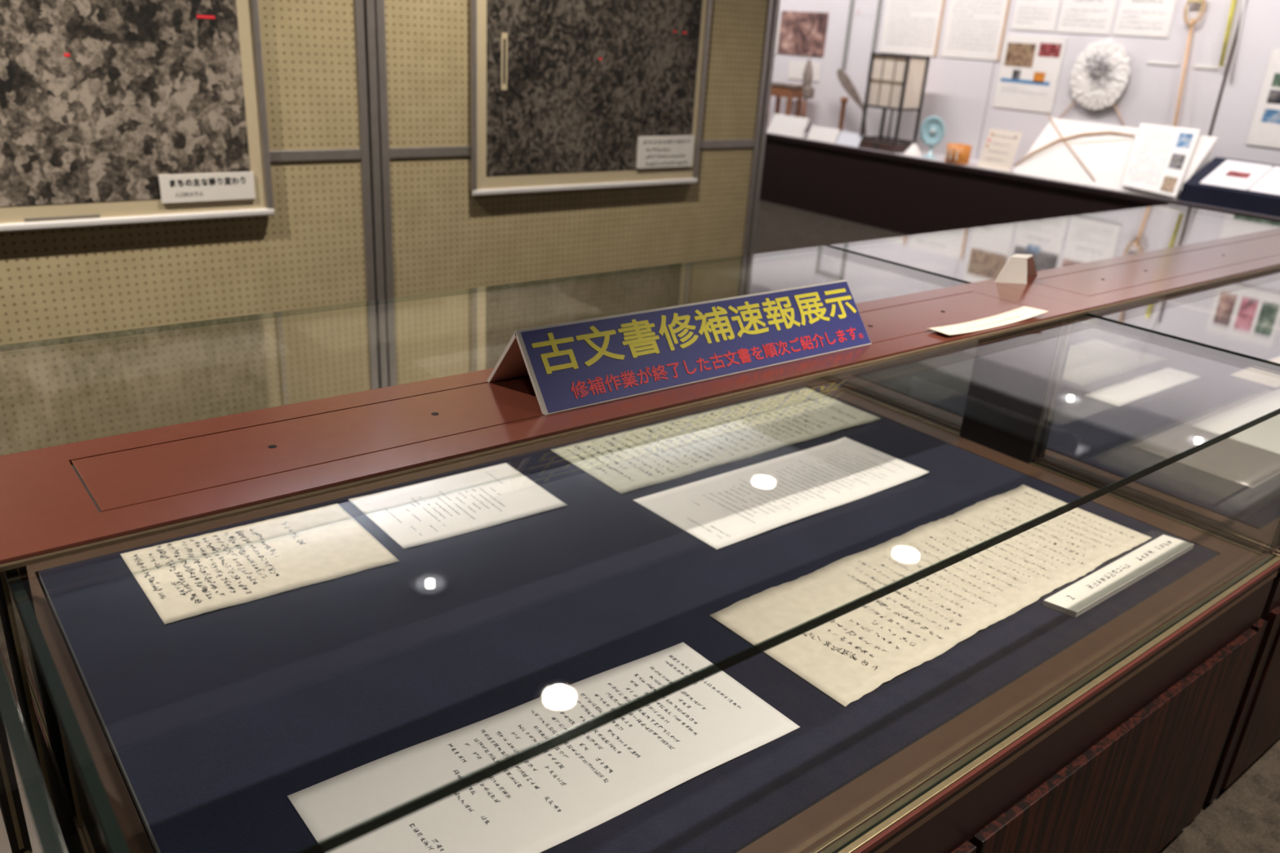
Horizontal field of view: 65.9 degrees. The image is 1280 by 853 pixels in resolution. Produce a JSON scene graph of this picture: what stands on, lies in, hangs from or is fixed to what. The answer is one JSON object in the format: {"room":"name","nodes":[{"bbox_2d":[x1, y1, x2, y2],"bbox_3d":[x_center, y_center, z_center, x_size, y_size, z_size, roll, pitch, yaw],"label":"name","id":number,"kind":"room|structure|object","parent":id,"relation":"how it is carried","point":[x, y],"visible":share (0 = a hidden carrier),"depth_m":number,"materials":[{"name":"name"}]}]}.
{"room":"museum","nodes":[
{"label":"museum","id":0,"kind":"room"},
{"bbox_2d":[749,200,1279,852],"bbox_3d":[0.315,-0.020,3.784,13.000,0.050,13.000,-14,28,-36],"label":"floor","id":1,"kind":"structure","parent":0,"point":[1244,817],"depth_m":6.18,"materials":[{"name":"carpet"}]},
{"bbox_2d":[0,650,66,852],"bbox_3d":[-1.356,0.668,0.545,1.811,0.908,1.155,-14,28,-36],"label":"display case","id":2,"kind":"object","parent":1,"relation":"on","point":[27,824],"visible":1,"depth_m":0.69,"materials":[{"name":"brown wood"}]},
{"bbox_2d":[0,0,378,455],"bbox_3d":[-1.614,-0.895,2.733,1.800,2.119,0.046,-14,28,-36],"label":"partition panel","id":3,"kind":"object","parent":1,"relation":"on","point":[107,331],"visible":0.44,"depth_m":3.13,"materials":[{"name":"metal"}]},
{"bbox_2d":[0,0,274,232],"bbox_3d":[-1.613,-1.088,2.590,1.214,1.134,0.028,-14,28,-36],"label":"framed photograph","id":4,"kind":"object","parent":3,"relation":"attached to","point":[113,112],"visible":1,"depth_m":2.81,"materials":[{"name":"paper"}]},
{"bbox_2d":[363,0,389,388],"bbox_3d":[-0.893,-1.078,3.277,0.042,2.140,0.054,-14,28,-36],"label":"post","id":5,"kind":"object","parent":1,"relation":"on","point":[369,6],"visible":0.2,"depth_m":3.36,"materials":[{"name":"metal"}]},
{"bbox_2d":[374,0,773,386],"bbox_3d":[-0.175,-1.245,3.829,1.800,2.119,0.046,-14,28,-36],"label":"partition panel","id":6,"kind":"object","parent":1,"relation":"on","point":[464,272],"visible":0.45,"depth_m":3.84,"materials":[{"name":"metal"}]},
{"bbox_2d":[468,0,711,195],"bbox_3d":[-0.153,-1.454,3.697,1.090,1.111,0.028,-14,28,-36],"label":"framed photograph","id":7,"kind":"object","parent":6,"relation":"attached to","point":[565,95],"visible":1,"depth_m":3.74,"materials":[{"name":"paper"}]},
{"bbox_2d":[0,245,1279,852],"bbox_3d":[0.059,0.324,1.623,1.811,0.908,1.155,-14,28,-36],"label":"display case","id":8,"kind":"object","parent":1,"relation":"on","point":[1114,743],"visible":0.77,"depth_m":1.24,"materials":[{"name":"brown wood"}]},
{"bbox_2d":[70,462,100,512],"bbox_3d":[0.081,-0.090,1.454,1.631,0.002,0.158,-14,28,-36],"label":"panel seam","id":9,"kind":"object","parent":8,"relation":"on","point":[85,477],"depth_m":0.97,"materials":[{"name":"brown wood"}]},
{"bbox_2d":[38,385,1218,852],"bbox_3d":[0.066,0.221,1.581,1.638,0.014,0.973,-14,28,-36],"label":"cloth","id":10,"kind":"object","parent":8,"relation":"on","point":[211,721],"visible":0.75,"depth_m":1.33,"materials":[{"name":"blue fabric"}]},
{"bbox_2d":[120,503,399,624],"bbox_3d":[-0.578,0.200,1.506,0.352,0.002,0.241,-14,28,-36],"label":"old letter","id":11,"kind":"object","parent":10,"relation":"on","point":[181,580],"visible":1,"depth_m":1.50,"materials":[{"name":"beige paper"}]},
{"bbox_2d":[348,462,567,548],"bbox_3d":[-0.314,0.132,1.716,0.311,0.003,0.216,-14,28,-36],"label":"printed sheet","id":12,"kind":"object","parent":10,"relation":"on","point":[431,511],"visible":1,"depth_m":1.71,"materials":[{"name":"white paper"}]},
{"bbox_2d":[287,642,799,852],"bbox_3d":[-0.090,0.382,1.136,0.548,0.003,0.237,-14,28,-36],"label":"printed sheet","id":13,"kind":"object","parent":10,"relation":"on","point":[542,802],"visible":0.82,"depth_m":1.12,"materials":[{"name":"white paper"}]},
{"bbox_2d":[551,387,881,493],"bbox_3d":[0.184,0.014,2.086,0.740,0.003,0.232,-14,28,-36],"label":"old letter","id":14,"kind":"object","parent":10,"relation":"on","point":[636,459],"visible":1,"depth_m":2.05,"materials":[{"name":"beige paper"}]},
{"bbox_2d":[632,436,928,549],"bbox_3d":[0.280,0.111,1.861,0.578,0.005,0.218,-14,28,-36],"label":"printed sheet","id":15,"kind":"object","parent":10,"relation":"on","point":[725,509],"visible":1,"depth_m":1.84,"materials":[{"name":"white paper"}]},
{"bbox_2d":[709,484,1151,706],"bbox_3d":[0.504,0.235,1.594,0.835,0.004,0.258,-14,28,-36],"label":"old letter","id":16,"kind":"object","parent":10,"relation":"on","point":[847,657],"visible":0.91,"depth_m":1.53,"materials":[{"name":"beige paper"}]},
{"bbox_2d":[1042,534,1194,617],"bbox_3d":[0.794,0.240,1.622,0.407,0.011,0.048,-14,28,-36],"label":"caption bar","id":17,"kind":"object","parent":10,"relation":"on","point":[1093,589],"visible":1,"depth_m":1.60,"materials":[{"name":"white plastic"}]},
{"bbox_2d":[486,279,871,414],"bbox_3d":[0.087,-0.139,1.438,0.628,0.090,0.141,-14,28,-36],"label":"sign","id":18,"kind":"object","parent":8,"relation":"on","point":[576,364],"visible":1,"depth_m":1.37,"materials":[{"name":"blue plastic"}]},
{"bbox_2d":[927,306,1048,335],"bbox_3d":[0.622,-0.188,1.755,0.310,0.008,0.045,-14,28,-36],"label":"paper slip","id":19,"kind":"object","parent":8,"relation":"on","point":[1023,313],"visible":1,"depth_m":1.76,"materials":[{"name":"white paper"}]},
{"bbox_2d":[743,0,780,294],"bbox_3d":[0.545,-1.428,4.373,0.042,2.140,0.054,-14,28,-36],"label":"post","id":20,"kind":"object","parent":1,"relation":"on","point":[776,2],"visible":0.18,"depth_m":4.41,"materials":[{"name":"metal"}]},
{"bbox_2d":[766,81,803,128],"bbox_3d":[1.262,-2.817,8.708,0.180,0.396,0.347,-14,28,-36],"label":"wooden stool","id":21,"kind":"object","parent":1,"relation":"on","point":[780,90],"visible":0.6,"depth_m":8.59,"materials":[{"name":"brown wood"}]},
{"bbox_2d":[857,52,930,153],"bbox_3d":[1.962,-2.508,7.649,0.274,0.706,0.366,-14,28,-36],"label":"paper lantern","id":22,"kind":"object","parent":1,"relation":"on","point":[895,82],"visible":0.92,"depth_m":7.54,"materials":[{"name":"black paint"}]},
{"bbox_2d":[920,115,945,158],"bbox_3d":[2.195,-2.169,7.393,0.110,0.300,0.216,-14,28,-36],"label":"glass dish","id":23,"kind":"object","parent":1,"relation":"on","point":[932,129],"visible":1,"depth_m":7.38,"materials":[{"name":"blue glass"}]},
{"bbox_2d":[759,125,1279,323],"bbox_3d":[3.115,-1.325,6.611,0.525,0.582,11.400,-14,28,-36],"label":"display counter","id":24,"kind":"object","parent":1,"relation":"on","point":[1002,214],"depth_m":7.03,"materials":[{"name":"black wood"}]},
{"bbox_2d":[767,113,809,137],"bbox_3d":[1.252,-2.548,8.359,0.077,0.157,0.397,-14,28,-36],"label":"label card","id":25,"kind":"object","parent":24,"relation":"on","point":[780,124],"visible":1,"depth_m":8.35,"materials":[{"name":"white paper"}]},
{"bbox_2d":[796,58,814,117],"bbox_3d":[1.412,-2.819,8.451,0.069,0.612,0.175,-14,28,-36],"label":"stand","id":26,"kind":"object","parent":24,"relation":"on","point":[808,92],"visible":0.98,"depth_m":8.38,"materials":[{"name":"brown wood"}]},
{"bbox_2d":[806,124,840,143],"bbox_3d":[1.499,-2.388,8.068,0.056,0.110,0.301,-14,28,-36],"label":"label card","id":27,"kind":"object","parent":24,"relation":"on","point":[818,133],"visible":1,"depth_m":8.06,"materials":[{"name":"white paper"}]},
{"bbox_2d":[835,131,863,147],"bbox_3d":[1.668,-2.291,7.872,0.051,0.099,0.229,-14,28,-36],"label":"label card","id":28,"kind":"object","parent":24,"relation":"on","point":[849,139],"visible":1,"depth_m":7.87,"materials":[{"name":"white paper"}]},
{"bbox_2d":[902,137,922,156],"bbox_3d":[2.086,-2.160,7.499,0.150,0.191,0.150,-14,28,-36],"label":"shade","id":29,"kind":"object","parent":24,"relation":"on","point":[913,150],"visible":1,"depth_m":7.49,"materials":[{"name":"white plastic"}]},
{"bbox_2d":[944,142,972,164],"bbox_3d":[2.313,-1.984,7.186,0.180,0.130,0.176,-14,28,-36],"label":"cup","id":30,"kind":"object","parent":24,"relation":"on","point":[957,153],"visible":1,"depth_m":7.12,"materials":[{"name":"orange ceramic"}]},
{"bbox_2d":[977,128,1022,170],"bbox_3d":[2.519,-1.937,6.916,0.078,0.267,0.252,-14,28,-36],"label":"card","id":31,"kind":"object","parent":24,"relation":"on","point":[1000,148],"visible":1,"depth_m":6.91,"materials":[{"name":"beige paper"}]},
{"bbox_2d":[1178,156,1279,217],"bbox_3d":[4.066,-1.176,5.318,0.355,0.254,2.082,-14,28,-36],"label":"navy riser","id":32,"kind":"object","parent":24,"relation":"on","point":[1192,192],"visible":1,"depth_m":5.81,"materials":[{"name":"fabric"}]},
{"bbox_2d":[1200,160,1273,190],"bbox_3d":[3.555,-1.502,5.887,0.303,0.128,0.265,-14,28,-36],"label":"sheet","id":33,"kind":"object","parent":32,"relation":"on","point":[1230,174],"visible":1,"depth_m":5.88,"materials":[{"name":"white paper"}]},
{"bbox_2d":[1224,170,1252,178],"bbox_3d":[3.562,-1.501,5.879,0.064,0.027,0.127,-14,28,-36],"label":"print","id":34,"kind":"object","parent":33,"relation":"attached to","point":[1228,174],"depth_m":5.88},
{"bbox_2d":[1248,166,1279,195],"bbox_3d":[3.752,-1.397,5.662,0.303,0.128,0.352,-14,28,-36],"label":"sheet","id":35,"kind":"object","parent":32,"relation":"on","point":[1269,183],"visible":1,"depth_m":5.72,"materials":[{"name":"white paper"}]},
{"bbox_2d":[820,204,1279,804],"bbox_3d":[1.475,-0.020,2.701,1.811,0.908,1.155,-14,28,-36],"label":"display case","id":36,"kind":"object","parent":1,"relation":"on","point":[1252,245],"visible":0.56,"depth_m":2.14,"materials":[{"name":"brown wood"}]},
{"bbox_2d":[995,253,1037,284],"bbox_3d":[0.807,-0.340,2.104,0.058,0.050,0.147,16,25,28],"label":"tent card","id":37,"kind":"object","parent":36,"relation":"on","point":[1016,269],"visible":1,"depth_m":2.07,"materials":[{"name":"white plastic"}]},
{"bbox_2d":[852,300,1279,529],"bbox_3d":[1.482,-0.123,2.659,1.638,0.014,0.973,-14,28,-36],"label":"cloth","id":38,"kind":"object","parent":36,"relation":"on","point":[1101,435],"visible":0.62,"depth_m":2.46,"materials":[{"name":"blue fabric"}]},
{"bbox_2d":[1062,338,1166,386],"bbox_3d":[1.254,-0.184,2.749,0.460,0.002,0.210,-14,28,-36],"label":"paper sheet","id":39,"kind":"object","parent":38,"relation":"on","point":[1090,362],"visible":0.73,"depth_m":2.76,"materials":[{"name":"white paper"}]},
{"bbox_2d":[1084,367,1200,406],"bbox_3d":[1.314,-0.107,2.570,0.450,0.002,0.090,-14,28,-36],"label":"paper sheet","id":40,"kind":"object","parent":38,"relation":"on","point":[1122,393],"visible":1,"depth_m":2.56,"materials":[{"name":"white paper"}]},
{"bbox_2d":[1132,389,1279,488],"bbox_3d":[1.445,0.013,2.297,0.735,0.002,0.250,-14,28,-36],"label":"paper sheet","id":41,"kind":"object","parent":38,"relation":"on","point":[1246,464],"visible":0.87,"depth_m":2.15,"materials":[{"name":"grey paper"}]},
{"bbox_2d":[1191,388,1279,454],"bbox_3d":[1.575,-0.022,2.400,0.575,0.002,0.208,-14,28,-36],"label":"paper sheet","id":42,"kind":"object","parent":41,"relation":"on","point":[1265,435],"visible":0.85,"depth_m":2.33,"materials":[{"name":"white paper"}]},
{"bbox_2d":[1231,355,1279,387],"bbox_3d":[1.810,-0.161,2.784,0.400,0.002,0.117,-14,28,-36],"label":"paper sheet","id":43,"kind":"object","parent":38,"relation":"on","point":[1252,374],"visible":0.71,"depth_m":2.71,"materials":[{"name":"white paper"}]},
{"bbox_2d":[1013,117,1217,199],"bbox_3d":[3.074,-1.765,6.462,0.380,0.374,1.110,-14,28,-36],"label":"board","id":44,"kind":"object","parent":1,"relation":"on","point":[1107,162],"visible":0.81,"depth_m":6.54,"materials":[{"name":"white plastic"}]},
{"bbox_2d":[1013,115,1134,181],"bbox_3d":[2.921,-1.877,6.636,0.357,0.349,0.681,-14,28,-36],"label":"bow","id":45,"kind":"object","parent":44,"relation":"on","point":[1049,117],"visible":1,"depth_m":6.67,"materials":[{"name":"brown wood"}]},
{"bbox_2d":[1122,123,1200,197],"bbox_3d":[3.259,-1.685,6.216,0.391,0.383,0.499,-14,28,-36],"label":"board","id":46,"kind":"object","parent":44,"relation":"on","point":[1161,155],"visible":1,"depth_m":6.20,"materials":[{"name":"white paper"}]},
{"bbox_2d":[1160,175,1177,192],"bbox_3d":[3.248,-1.488,6.064,0.088,0.086,0.109,-14,28,-36],"label":"photo","id":47,"kind":"object","parent":46,"relation":"attached to","point":[1168,184],"depth_m":6.06},
{"bbox_2d":[1168,153,1186,169],"bbox_3d":[3.330,-1.644,6.124,0.086,0.085,0.111,-14,28,-36],"label":"photo","id":48,"kind":"object","parent":46,"relation":"attached to","point":[1175,161],"depth_m":6.12},
{"bbox_2d":[1175,132,1194,148],"bbox_3d":[3.408,-1.791,6.180,0.085,0.083,0.114,-14,28,-36],"label":"photo","id":49,"kind":"object","parent":46,"relation":"attached to","point":[1183,140],"depth_m":6.18},
{"bbox_2d":[1173,0,1205,126],"bbox_3d":[3.434,-2.320,6.247,0.045,1.588,0.140,-14,28,-36],"label":"pole","id":50,"kind":"object","parent":1,"relation":"on","point":[1193,21],"visible":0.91,"depth_m":6.20,"materials":[{"name":"brown wood"}]},
{"bbox_3d":[1.715,-2.370,8.181,0.330,0.022,0.637,-14,28,-36],"label":"tray","id":51,"kind":"object","parent":1,"relation":"on","visible":0},
{"bbox_2d":[837,97,848,137],"bbox_3d":[1.663,-2.543,8.134,0.060,0.325,0.060,-14,28,-36],"label":"turned post","id":52,"kind":"object","parent":51,"relation":"on","point":[844,100],"visible":0.66,"depth_m":8.10,"materials":[{"name":"brown wood"}]},
{"bbox_2d":[836,68,866,136],"bbox_3d":[1.741,-2.643,8.116,0.018,0.544,0.397,-14,28,-36],"label":"wooden paddle","id":53,"kind":"object","parent":51,"relation":"on","point":[846,82],"visible":0.76,"depth_m":8.09,"materials":[{"name":"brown wood"}]},
{"bbox_2d":[768,0,1279,165],"bbox_3d":[3.867,-2.135,5.908,0.120,2.700,13.000,-14,28,-36],"label":"wall","id":54,"kind":"structure","parent":0,"point":[957,90],"depth_m":6.84,"materials":[{"name":"white paint"}]},
{"bbox_2d":[774,22,780,53],"bbox_3d":[1.176,-3.501,8.896,0.009,0.265,0.199,-14,28,-36],"label":"print","id":55,"kind":"object","parent":54,"relation":"attached to","point":[779,23],"visible":0.18,"depth_m":8.83,"materials":[{"name":"white paper"}]},
{"bbox_2d":[777,10,828,57],"bbox_3d":[1.415,-3.425,8.607,0.008,0.352,0.540,-14,28,-36],"label":"print","id":56,"kind":"object","parent":54,"relation":"attached to","point":[801,33],"visible":1,"depth_m":8.59},
{"bbox_2d":[787,60,821,81],"bbox_3d":[1.441,-3.121,8.670,0.008,0.146,0.367,-14,28,-36],"label":"note","id":57,"kind":"object","parent":54,"relation":"attached to","point":[796,68],"visible":0.86,"depth_m":8.70,"materials":[{"name":"white paper"}]},
{"bbox_2d":[841,0,882,75],"bbox_3d":[1.845,-3.545,7.996,0.021,1.351,0.314,-14,28,-36],"label":"trim","id":58,"kind":"structure","parent":54,"relation":"attached to","point":[880,2],"depth_m":8.14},
{"bbox_2d":[855,7,872,16],"bbox_3d":[1.832,-3.391,8.074,0.003,0.061,0.171,-14,28,-36],"label":"label","id":59,"kind":"object","parent":54,"relation":"attached to","point":[860,11],"visible":1,"depth_m":8.07,"materials":[{"name":"white paper"}]},
{"bbox_2d":[879,0,946,56],"bbox_3d":[2.140,-3.278,7.698,0.012,0.704,0.551,-14,28,-36],"label":"information board","id":60,"kind":"object","parent":54,"relation":"attached to","point":[910,27],"visible":1,"depth_m":7.74,"materials":[{"name":"white paper"}]},
{"bbox_2d":[941,0,1010,60],"bbox_3d":[2.498,-3.090,7.289,0.012,0.701,0.509,-14,28,-36],"label":"information board","id":61,"kind":"object","parent":54,"relation":"attached to","point":[975,28],"visible":1,"depth_m":7.33,"materials":[{"name":"white paper"}]},
{"bbox_2d":[976,60,995,159],"bbox_3d":[2.636,-3.025,7.138,0.004,2.130,0.004,-14,28,-36],"label":"trim","id":62,"kind":"structure","parent":54,"relation":"attached to","point":[994,60],"depth_m":7.40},
{"bbox_2d":[992,34,1066,113],"bbox_3d":[2.789,-2.534,7.087,0.009,0.497,0.471,-14,28,-36],"label":"poster","id":63,"kind":"object","parent":54,"relation":"attached to","point":[1030,66],"visible":1,"depth_m":7.08,"materials":[{"name":"paper"},{"name":"printed ink"}]},
{"bbox_2d":[1012,69,1021,79],"bbox_3d":[2.728,-2.552,7.154,0.001,0.065,0.061,-14,28,-36],"label":"picture","id":64,"kind":"object","parent":63,"relation":"on","point":[1016,73],"depth_m":7.15},
{"bbox_2d":[1004,42,1036,67],"bbox_3d":[2.734,-2.675,7.107,0.001,0.159,0.226,-14,28,-36],"label":"photo","id":65,"kind":"object","parent":63,"relation":"attached to","point":[1016,55],"depth_m":7.10},
{"bbox_2d":[1032,71,1045,83],"bbox_3d":[2.840,-2.485,7.028,0.001,0.070,0.085,-14,28,-36],"label":"picture","id":66,"kind":"object","parent":63,"relation":"on","point":[1037,77],"depth_m":7.03,"materials":[{"name":"paper"}]},
{"bbox_2d":[1037,42,1062,57],"bbox_3d":[2.876,-2.642,6.931,0.001,0.090,0.165,-14,28,-36],"label":"photo","id":67,"kind":"object","parent":63,"relation":"attached to","point":[1045,50],"depth_m":6.93},
{"bbox_2d":[1010,0,1061,31],"bbox_3d":[2.806,-3.146,6.869,0.009,0.724,0.339,-14,28,-36],"label":"poster","id":68,"kind":"object","parent":54,"relation":"attached to","point":[1028,15],"visible":1,"depth_m":6.96,"materials":[{"name":"white paper"}]},
{"bbox_2d":[1057,0,1117,34],"bbox_3d":[3.042,-3.019,6.599,0.010,0.727,0.380,-14,28,-36],"label":"poster","id":69,"kind":"object","parent":54,"relation":"attached to","point":[1079,16],"visible":1,"depth_m":6.69,"materials":[{"name":"white paper"}]},
{"bbox_2d":[1058,39,1129,126],"bbox_3d":[3.098,-2.320,6.686,0.055,0.571,0.528,-14,28,-36],"label":"rosette","id":70,"kind":"object","parent":54,"relation":"attached to","point":[1100,73],"visible":1,"depth_m":6.65,"materials":[{"name":"white fabric"}]},
{"bbox_2d":[1112,0,1177,37],"bbox_3d":[3.289,-2.888,6.317,0.009,0.726,0.362,-14,28,-36],"label":"poster","id":71,"kind":"object","parent":54,"relation":"attached to","point":[1148,18],"visible":1,"depth_m":6.40,"materials":[{"name":"white paper"}]},
{"bbox_2d":[1146,60,1177,65],"bbox_3d":[3.375,-2.346,6.377,0.008,0.017,0.195,-14,28,-36],"label":"slip","id":72,"kind":"object","parent":54,"relation":"attached to","point":[1148,62],"visible":1,"depth_m":6.37,"materials":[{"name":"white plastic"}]},
{"bbox_2d":[1193,63,1219,69],"bbox_3d":[3.547,-2.252,6.181,0.008,0.022,0.152,-14,28,-36],"label":"slip","id":73,"kind":"object","parent":54,"relation":"attached to","point":[1201,66],"visible":1,"depth_m":6.18,"materials":[{"name":"white paper"}]},
{"bbox_2d":[1208,0,1247,136],"bbox_3d":[3.627,-2.202,6.099,0.004,1.510,0.018,-14,28,-36],"label":"trim","id":74,"kind":"structure","parent":54,"relation":"attached to","point":[1234,42],"depth_m":6.11,"materials":[{"name":"wood"}]},
{"bbox_2d":[1218,0,1236,66],"bbox_3d":[3.594,-2.563,5.978,0.024,0.717,0.078,-4,23,-18],"label":"rod","id":75,"kind":"object","parent":54,"relation":"attached to","point":[1233,2],"visible":1,"depth_m":6.02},
{"bbox_2d":[1230,0,1246,82],"bbox_3d":[3.643,-2.658,5.915,0.014,1.125,0.126,-14,28,-36],"label":"rod","id":76,"kind":"object","parent":54,"relation":"attached to","point":[1244,1],"visible":1,"depth_m":6.01,"materials":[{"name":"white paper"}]},
{"bbox_2d":[1245,48,1279,148],"bbox_3d":[3.907,-1.916,5.815,0.009,0.550,0.486,-14,28,-36],"label":"photo poster","id":77,"kind":"object","parent":54,"relation":"attached to","point":[1264,131],"visible":1,"depth_m":5.96,"materials":[{"name":"white paper"}]},
{"bbox_2d":[1261,108,1279,124],"bbox_3d":[3.891,-1.828,5.858,0.001,0.077,0.365,-14,28,-36],"label":"photo","id":78,"kind":"object","parent":77,"relation":"attached to","point":[1268,116],"depth_m":5.96},
{"bbox_2d":[1266,89,1279,103],"bbox_3d":[3.897,-1.930,5.817,0.001,0.077,0.365,-14,28,-36],"label":"photo","id":79,"kind":"object","parent":77,"relation":"attached to","point":[1273,96],"depth_m":5.93},
{"bbox_2d":[1271,72,1279,87],"bbox_3d":[3.903,-2.016,5.782,0.001,0.077,0.365,-14,28,-36],"label":"photo","id":80,"kind":"object","parent":77,"relation":"on","point":[1275,77],"depth_m":5.90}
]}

